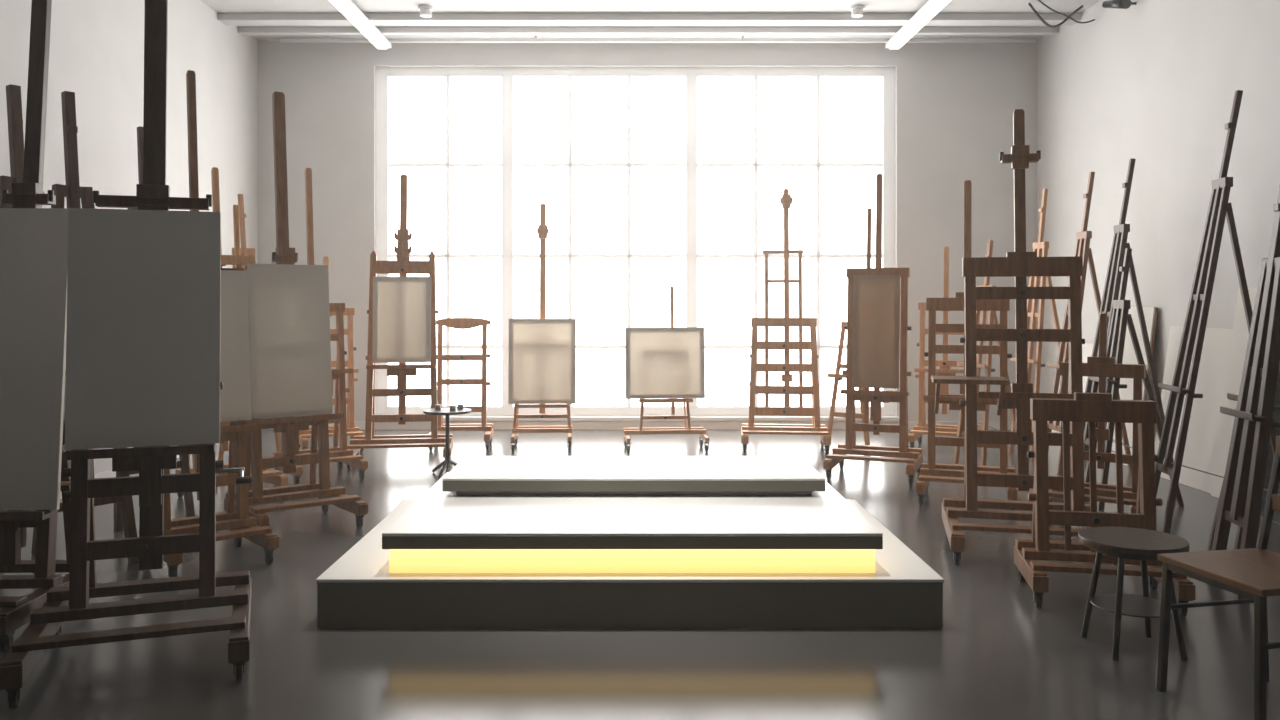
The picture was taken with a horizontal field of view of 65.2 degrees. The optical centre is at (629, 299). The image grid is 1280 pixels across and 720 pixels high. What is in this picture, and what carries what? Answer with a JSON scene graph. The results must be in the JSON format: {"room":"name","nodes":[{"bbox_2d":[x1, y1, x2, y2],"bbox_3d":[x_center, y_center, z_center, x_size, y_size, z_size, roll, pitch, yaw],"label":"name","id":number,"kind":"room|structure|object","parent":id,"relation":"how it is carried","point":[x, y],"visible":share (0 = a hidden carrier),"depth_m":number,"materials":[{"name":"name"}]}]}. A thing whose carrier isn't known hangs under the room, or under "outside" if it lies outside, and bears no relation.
{"room":"art studio","nodes":[
{"label":"art studio","id":0,"kind":"room"},
{"bbox_2d":[0,0,257,474],"bbox_3d":[-4.145,-0.700,4.100,0.250,4.200,13.400,0,0,0],"label":"wall","id":1,"kind":"structure","parent":0,"point":[96,51],"depth_m":8.05,"materials":[{"name":"paint"}]},
{"bbox_2d":[5,443,218,510],"bbox_3d":[-4.013,1.355,4.100,0.015,0.090,13.400,0,0,0],"label":"baseboard","id":2,"kind":"structure","parent":1,"relation":"attached to","point":[106,474],"depth_m":7.64,"materials":[{"name":"paint"}]},
{"bbox_2d":[0,430,1279,719],"bbox_3d":[0.190,1.500,4.100,8.920,0.200,13.900,0,0,0],"label":"floor","id":3,"kind":"structure","parent":0,"point":[995,655],"depth_m":3.95,"materials":[{"name":"concrete"}]},
{"bbox_2d":[0,84,60,510],"bbox_3d":[-3.491,0.101,5.624,0.644,2.606,0.499,0,0,30],"label":"easel","id":4,"kind":"object","parent":3,"relation":"on","point":[13,92],"visible":0.16,"depth_m":5.57,"materials":[{"name":"brown wood"}]},
{"bbox_2d":[0,0,70,652],"bbox_3d":[-2.690,-0.106,4.259,0.664,3.011,0.716,0,0,-2],"label":"easel","id":5,"kind":"object","parent":3,"relation":"on","point":[16,611],"visible":0.58,"depth_m":4.43,"materials":[{"name":"brown wood"}]},
{"bbox_2d":[0,208,67,509],"bbox_3d":[-2.741,0.249,4.342,0.564,1.304,0.134,0,0,-2],"label":"canvas","id":6,"kind":"object","parent":5,"relation":"attached to","point":[33,241],"visible":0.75,"depth_m":4.34,"materials":[{"name":"grey fabric"}]},
{"bbox_2d":[31,91,138,562],"bbox_3d":[-3.016,0.151,5.325,0.631,2.506,0.494,0,0,35],"label":"easel","id":7,"kind":"object","parent":3,"relation":"on","point":[73,192],"visible":0.26,"depth_m":5.27,"materials":[{"name":"brown wood"}]},
{"bbox_2d":[0,0,251,707],"bbox_3d":[-1.901,-0.131,3.904,0.796,3.061,0.856,0,0,-20],"label":"easel","id":8,"kind":"object","parent":3,"relation":"on","point":[43,632],"visible":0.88,"depth_m":3.98,"materials":[{"name":"brown wood"}]},
{"bbox_2d":[65,208,220,449],"bbox_3d":[-1.938,0.109,4.001,0.554,0.944,0.104,0,0,-20],"label":"canvas","id":9,"kind":"object","parent":8,"relation":"attached to","point":[143,333],"visible":1,"depth_m":3.99,"materials":[{"name":"grey fabric"}]},
{"bbox_2d":[113,126,194,530],"bbox_3d":[-3.168,0.151,6.415,0.586,2.504,0.489,0,0,40],"label":"easel","id":10,"kind":"object","parent":3,"relation":"on","point":[183,463],"visible":0.12,"depth_m":6.34,"materials":[{"name":"brown wood"}]},
{"bbox_2d":[163,70,278,576],"bbox_3d":[-2.253,0.064,5.329,0.539,2.671,0.616,0,0,-40],"label":"easel","id":11,"kind":"object","parent":3,"relation":"on","point":[240,525],"visible":0.38,"depth_m":5.47,"materials":[{"name":"brown wood"}]},
{"bbox_2d":[220,270,251,421],"bbox_3d":[-2.297,0.249,5.382,0.484,0.824,0.093,0,0,-40],"label":"canvas","id":12,"kind":"object","parent":11,"relation":"attached to","point":[235,395],"visible":0.43,"depth_m":5.48,"materials":[{"name":"grey fabric"}]},
{"bbox_2d":[176,167,287,497],"bbox_3d":[-2.823,0.219,7.073,0.616,2.361,0.556,0,0,45],"label":"easel","id":13,"kind":"object","parent":3,"relation":"on","point":[275,477],"visible":0.18,"depth_m":7.24,"materials":[{"name":"brown wood"}]},
{"bbox_2d":[218,194,280,459],"bbox_3d":[-3.342,0.251,8.535,0.638,2.304,0.481,0,0,40],"label":"easel","id":14,"kind":"object","parent":3,"relation":"on","point":[244,250],"visible":0.17,"depth_m":8.49,"materials":[{"name":"brown wood"}]},
{"bbox_2d":[224,91,367,527],"bbox_3d":[-2.065,0.034,6.168,0.662,2.731,0.676,0,0,-38],"label":"easel","id":15,"kind":"object","parent":3,"relation":"on","point":[290,426],"visible":0.67,"depth_m":6.25,"materials":[{"name":"brown wood"}]},
{"bbox_2d":[247,263,332,418],"bbox_3d":[-2.116,0.249,6.233,0.504,0.944,0.104,0,0,-38],"label":"canvas","id":16,"kind":"object","parent":15,"relation":"attached to","point":[289,311],"visible":0.92,"depth_m":6.22,"materials":[{"name":"beige fabric"}]},
{"bbox_2d":[273,168,367,484],"bbox_3d":[-2.428,0.169,7.819,0.556,2.461,0.616,0,0,-35],"label":"easel","id":17,"kind":"object","parent":3,"relation":"on","point":[340,454],"visible":0.48,"depth_m":8.00,"materials":[{"name":"brown wood"}]},
{"bbox_2d":[299,256,363,452],"bbox_3d":[-2.785,0.494,9.268,0.556,1.811,0.566,0,0,-25],"label":"easel","id":18,"kind":"object","parent":3,"relation":"on","point":[352,430],"visible":0.39,"depth_m":9.40,"materials":[{"name":"brown wood"}]},
{"bbox_2d":[346,174,452,468],"bbox_3d":[-1.965,0.144,8.581,0.864,2.511,0.636,0,0,-8],"label":"easel","id":19,"kind":"object","parent":3,"relation":"on","point":[403,266],"visible":0.71,"depth_m":8.67,"materials":[{"name":"brown wood"}]},
{"bbox_2d":[372,277,430,362],"bbox_3d":[-1.977,0.169,8.668,0.494,0.744,0.086,0,0,-8],"label":"canvas","id":20,"kind":"object","parent":19,"relation":"attached to","point":[401,329],"visible":1,"depth_m":8.66,"materials":[{"name":"beige fabric"}]},
{"bbox_2d":[423,404,471,477],"bbox_3d":[-1.460,1.120,8.000,0.380,0.559,0.380,0,0,0],"label":"side table","id":21,"kind":"object","parent":3,"relation":"on","point":[452,410],"visible":0.94,"depth_m":7.99,"materials":[{"name":"metal"}]},
{"bbox_2d":[429,318,492,450],"bbox_3d":[-1.598,0.785,9.467,0.576,1.229,0.516,0,0,-4],"label":"easel","id":22,"kind":"object","parent":3,"relation":"on","point":[457,323],"visible":0.7,"depth_m":9.54,"materials":[{"name":"brown wood"}]},
{"bbox_2d":[511,204,571,451],"bbox_3d":[-0.830,0.234,9.447,0.570,2.331,0.575,0,0,-3],"label":"easel","id":23,"kind":"object","parent":3,"relation":"on","point":[542,230],"visible":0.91,"depth_m":9.48,"materials":[{"name":"brown wood"}]},
{"bbox_2d":[508,319,575,403],"bbox_3d":[-0.831,0.579,9.464,0.634,0.804,0.092,0,0,-3],"label":"canvas","id":24,"kind":"object","parent":23,"relation":"attached to","point":[542,352],"visible":1,"depth_m":9.45,"materials":[{"name":"beige fabric"}]},
{"bbox_2d":[316,456,943,627],"bbox_3d":[0.000,1.156,5.120,2.680,0.488,1.720,0,0,0],"label":"podium","id":25,"kind":"object","parent":3,"relation":"on","point":[496,541],"visible":1,"depth_m":4.36,"materials":[{"name":"paint"}]},
{"bbox_2d":[623,286,708,452],"bbox_3d":[0.332,0.634,9.320,0.770,1.531,0.466,0,0,-4],"label":"easel","id":26,"kind":"object","parent":3,"relation":"on","point":[701,431],"visible":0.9,"depth_m":9.35,"materials":[{"name":"brown wood"}]},
{"bbox_2d":[625,327,704,398],"bbox_3d":[0.329,0.589,9.363,0.744,0.664,0.080,0,0,-4],"label":"canvas","id":27,"kind":"object","parent":26,"relation":"attached to","point":[660,362],"visible":1,"depth_m":9.35,"materials":[{"name":"beige fabric"}]},
{"bbox_2d":[741,189,830,453],"bbox_3d":[1.450,0.164,9.395,0.807,2.471,0.627,0,0,6],"label":"easel","id":28,"kind":"object","parent":3,"relation":"on","point":[816,428],"visible":1,"depth_m":9.45,"materials":[{"name":"brown wood"}]},
{"bbox_2d":[827,321,869,451],"bbox_3d":[2.113,0.651,9.290,0.431,1.505,0.520,0,0,35],"label":"easel","id":29,"kind":"object","parent":3,"relation":"on","point":[837,376],"visible":0.35,"depth_m":9.20,"materials":[{"name":"brown wood"}]},
{"bbox_2d":[823,174,922,485],"bbox_3d":[1.935,0.184,7.912,0.682,2.431,0.676,0,0,22],"label":"easel","id":30,"kind":"object","parent":3,"relation":"on","point":[876,397],"visible":0.93,"depth_m":7.98,"materials":[{"name":"brown wood"}]},
{"bbox_2d":[852,274,899,388],"bbox_3d":[1.966,0.249,7.989,0.364,0.904,0.100,0,0,22],"label":"canvas","id":31,"kind":"object","parent":30,"relation":"attached to","point":[876,298],"visible":1,"depth_m":7.98,"materials":[{"name":"fabric"}]},
{"bbox_2d":[908,246,963,447],"bbox_3d":[2.935,0.444,9.368,0.556,1.911,0.566,0,0,25],"label":"easel","id":32,"kind":"object","parent":3,"relation":"on","point":[945,369],"visible":0.49,"depth_m":9.49,"materials":[{"name":"brown wood"}]},
{"bbox_2d":[916,180,1016,510],"bbox_3d":[2.346,0.269,6.962,0.642,2.261,0.656,0,0,20],"label":"easel","id":33,"kind":"object","parent":3,"relation":"on","point":[933,305],"visible":0.71,"depth_m":7.07,"materials":[{"name":"brown wood"}]},
{"bbox_2d":[953,240,1015,465],"bbox_3d":[3.083,0.451,8.412,0.600,1.905,0.382,0,0,-20],"label":"easel","id":34,"kind":"object","parent":3,"relation":"on","point":[992,317],"visible":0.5,"depth_m":8.34,"materials":[{"name":"brown wood"}]},
{"bbox_2d":[931,109,1117,565],"bbox_3d":[2.162,0.144,5.560,0.926,2.511,0.856,0,0,14],"label":"easel","id":35,"kind":"object","parent":3,"relation":"on","point":[1020,264],"visible":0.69,"depth_m":5.66,"materials":[{"name":"brown wood"}]},
{"bbox_2d":[1008,189,1060,459],"bbox_3d":[3.789,0.201,9.007,0.609,2.404,0.382,0,0,-10],"label":"easel","id":36,"kind":"object","parent":3,"relation":"on","point":[1041,247],"visible":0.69,"depth_m":8.96,"materials":[{"name":"brown wood"}]},
{"bbox_2d":[1052,343,1093,446],"bbox_3d":[4.286,0.907,9.700,0.191,0.992,0.800,0,0,0],"label":"canvas","id":37,"kind":"object","parent":3,"relation":"on","point":[1087,348],"visible":0.02,"depth_m":9.48,"materials":[{"name":"white fabric"}]},
{"bbox_2d":[1047,172,1131,473],"bbox_3d":[3.781,0.175,8.200,0.692,2.454,0.362,0,0,0],"label":"easel","id":38,"kind":"object","parent":3,"relation":"on","point":[1082,248],"visible":0.52,"depth_m":8.19,"materials":[{"name":"brown wood"}]},
{"bbox_2d":[1049,314,1145,512],"bbox_3d":[2.961,0.744,6.323,0.556,1.311,0.516,0,0,35],"label":"easel","id":39,"kind":"object","parent":3,"relation":"on","point":[1102,366],"visible":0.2,"depth_m":6.36,"materials":[{"name":"brown wood"}]},
{"bbox_2d":[1014,392,1194,616],"bbox_3d":[2.193,0.922,4.687,0.667,0.954,0.536,0,0,12],"label":"easel","id":40,"kind":"object","parent":3,"relation":"on","point":[1091,408],"visible":0.89,"depth_m":4.75,"materials":[{"name":"brown wood"}]},
{"bbox_2d":[1098,307,1157,465],"bbox_3d":[4.286,0.731,8.700,0.191,1.344,0.800,0,0,0],"label":"canvas","id":41,"kind":"object","parent":3,"relation":"on","point":[1150,313],"visible":0.22,"depth_m":8.51,"materials":[{"name":"white fabric"}]},
{"bbox_2d":[1083,158,1178,484],"bbox_3d":[3.700,0.175,7.441,0.731,2.455,0.362,0,0,5],"label":"easel","id":42,"kind":"object","parent":3,"relation":"on","point":[1119,244],"visible":0.43,"depth_m":7.42,"materials":[{"name":"brown wood"}]},
{"bbox_2d":[1078,526,1188,660],"bbox_3d":[2.020,1.178,4.020,0.400,0.446,0.400,0,0,0],"label":"wooden stool","id":43,"kind":"object","parent":3,"relation":"on","point":[1123,543],"visible":0.88,"depth_m":3.97,"materials":[{"name":"brown wood"}]},
{"bbox_2d":[1084,248,1183,509],"bbox_3d":[3.442,0.526,6.796,0.613,1.755,0.332,0,0,5],"label":"easel","id":44,"kind":"object","parent":3,"relation":"on","point":[1120,319],"visible":0.63,"depth_m":6.78,"materials":[{"name":"brown wood"}]},
{"bbox_2d":[1154,326,1232,493],"bbox_3d":[4.286,0.806,7.600,0.191,1.193,0.900,0,0,0],"label":"canvas","id":45,"kind":"object","parent":3,"relation":"on","point":[1200,449],"visible":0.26,"depth_m":7.44,"materials":[{"name":"white fabric"}]},
{"bbox_2d":[1155,90,1279,532],"bbox_3d":[3.636,0.060,6.131,0.803,2.685,0.357,0,0,8],"label":"easel","id":46,"kind":"object","parent":3,"relation":"on","point":[1219,208],"visible":0.94,"depth_m":6.11,"materials":[{"name":"brown wood"}]},
{"bbox_2d":[1156,435,1279,719],"bbox_3d":[2.196,0.950,3.428,0.529,0.903,0.460,0,0,-12],"label":"chair","id":47,"kind":"object","parent":3,"relation":"on","point":[1253,574],"visible":1,"depth_m":3.49,"materials":[{"name":"brown wood"}]},
{"bbox_2d":[1211,287,1256,497],"bbox_3d":[4.266,0.657,6.900,0.231,1.490,0.500,0,0,0],"label":"canvas","id":48,"kind":"object","parent":3,"relation":"on","point":[1240,335],"visible":0.35,"depth_m":7.07,"materials":[{"name":"grey fabric"}]},
{"bbox_2d":[1207,362,1279,548],"bbox_3d":[3.619,0.300,5.433,0.769,2.206,0.343,0,0,8],"label":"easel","id":49,"kind":"object","parent":3,"relation":"on","point":[1230,396],"visible":0.14,"depth_m":5.58,"materials":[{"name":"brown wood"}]},
{"bbox_2d":[1211,186,1279,603],"bbox_3d":[3.155,0.401,4.742,0.654,2.007,0.345,0,0,8],"label":"easel","id":50,"kind":"object","parent":3,"relation":"on","point":[1240,504],"visible":0.92,"depth_m":4.74,"materials":[{"name":"brown wood"}]},
{"bbox_2d":[258,41,1036,420],"bbox_3d":[0.190,-0.700,10.925,8.920,4.200,0.250,0,0,0],"label":"wall","id":51,"kind":"structure","parent":0,"point":[955,103],"depth_m":10.80,"materials":[{"name":"paint"}]},
{"bbox_2d":[376,67,894,415],"bbox_3d":[0.060,-0.635,10.890,5.640,3.790,0.100,0,0,0],"label":"window","id":52,"kind":"structure","parent":51,"relation":"in","point":[383,74],"depth_m":10.86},
{"bbox_2d":[261,421,1011,429],"bbox_3d":[0.190,1.355,10.793,8.380,0.090,0.015,0,0,0],"label":"baseboard","id":53,"kind":"structure","parent":51,"relation":"attached to","point":[426,425],"depth_m":10.79,"materials":[{"name":"paint"}]},
{"bbox_2d":[443,417,898,420],"bbox_3d":[0.060,1.280,10.775,5.800,0.040,0.050,0,0,0],"label":"trim","id":54,"kind":"structure","parent":51,"relation":"attached to","point":[451,418],"depth_m":10.75,"materials":[{"name":"paint"}]},
{"bbox_2d":[200,0,1100,40],"bbox_3d":[0.190,-2.900,4.100,8.920,0.200,13.900,0,0,0],"label":"ceiling","id":55,"kind":"structure","parent":0,"point":[220,6],"depth_m":9.61,"materials":[{"name":"paint"}]},
{"bbox_2d":[328,0,390,48],"bbox_3d":[-2.620,-2.694,9.000,0.160,0.072,3.300,0,0,0],"label":"fluorescent light fixture","id":56,"kind":"object","parent":55,"relation":"attached to","point":[347,8],"visible":1,"depth_m":9.65,"materials":[{"name":"paint"}]},
{"bbox_2d":[418,5,432,17],"bbox_3d":[-1.950,-2.755,9.550,0.140,0.090,0.136,0,0,0],"label":"recessed light","id":57,"kind":"object","parent":55,"relation":"attached to","point":[425,10],"depth_m":9.51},
{"bbox_2d":[238,27,1058,34],"bbox_3d":[0.190,-2.770,10.305,8.420,0.060,0.110,0,0,0],"label":"ceiling beam","id":58,"kind":"structure","parent":55,"relation":"attached to","point":[241,30],"depth_m":10.25,"materials":[{"name":"white paint"}]},
{"bbox_2d":[218,13,1080,25],"bbox_3d":[0.190,-2.765,9.850,8.420,0.070,0.200,0,0,0],"label":"ceiling beam","id":59,"kind":"structure","parent":55,"relation":"attached to","point":[229,19],"depth_m":9.75,"materials":[{"name":"white paint"}]},
{"bbox_2d":[850,5,864,17],"bbox_3d":[2.170,-2.755,9.550,0.140,0.090,0.136,0,0,0],"label":"recessed light","id":60,"kind":"object","parent":55,"relation":"attached to","point":[856,10],"depth_m":9.51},
{"bbox_2d":[885,0,951,48],"bbox_3d":[2.800,-2.694,9.000,0.160,0.072,3.300,0,0,0],"label":"fluorescent light fixture","id":61,"kind":"object","parent":55,"relation":"attached to","point":[931,8],"visible":1,"depth_m":9.66,"materials":[{"name":"paint"}]},
{"bbox_2d":[280,36,1035,42],"bbox_3d":[0.300,-2.764,10.600,8.000,0.071,0.044,0,0,0],"label":"ceiling pipe","id":62,"kind":"object","parent":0,"point":[283,40],"depth_m":10.58,"materials":[{"name":"white metal"}]},
{"bbox_2d":[1028,3,1082,27],"bbox_3d":[4.024,-2.687,9.450,0.566,0.226,0.124,0,0,0],"label":"cable","id":63,"kind":"object","parent":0,"point":[1051,26],"depth_m":9.44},
{"bbox_2d":[1038,0,1094,23],"bbox_3d":[4.095,-2.699,9.375,0.598,0.195,0.165,0,0,0],"label":"cable","id":64,"kind":"object","parent":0,"point":[1040,1],"depth_m":9.38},
{"bbox_2d":[1037,0,1279,491],"bbox_3d":[4.525,-0.700,4.100,0.250,4.200,13.400,0,0,0],"label":"wall","id":65,"kind":"structure","parent":0,"point":[1154,83],"depth_m":8.26,"materials":[{"name":"paint"}]},
{"bbox_2d":[1102,0,1135,8],"bbox_3d":[4.304,-2.583,8.753,0.184,0.152,0.322,0,0,-5],"label":"wall spotlight","id":66,"kind":"object","parent":65,"relation":"attached to","point":[1119,4],"visible":1,"depth_m":8.69,"materials":[{"name":"metal"}]},
{"bbox_2d":[1085,444,1267,502],"bbox_3d":[4.393,1.355,4.100,0.015,0.090,13.400,0,0,0],"label":"baseboard","id":67,"kind":"structure","parent":65,"relation":"attached to","point":[1264,497],"depth_m":6.91,"materials":[{"name":"paint"}]}
]}

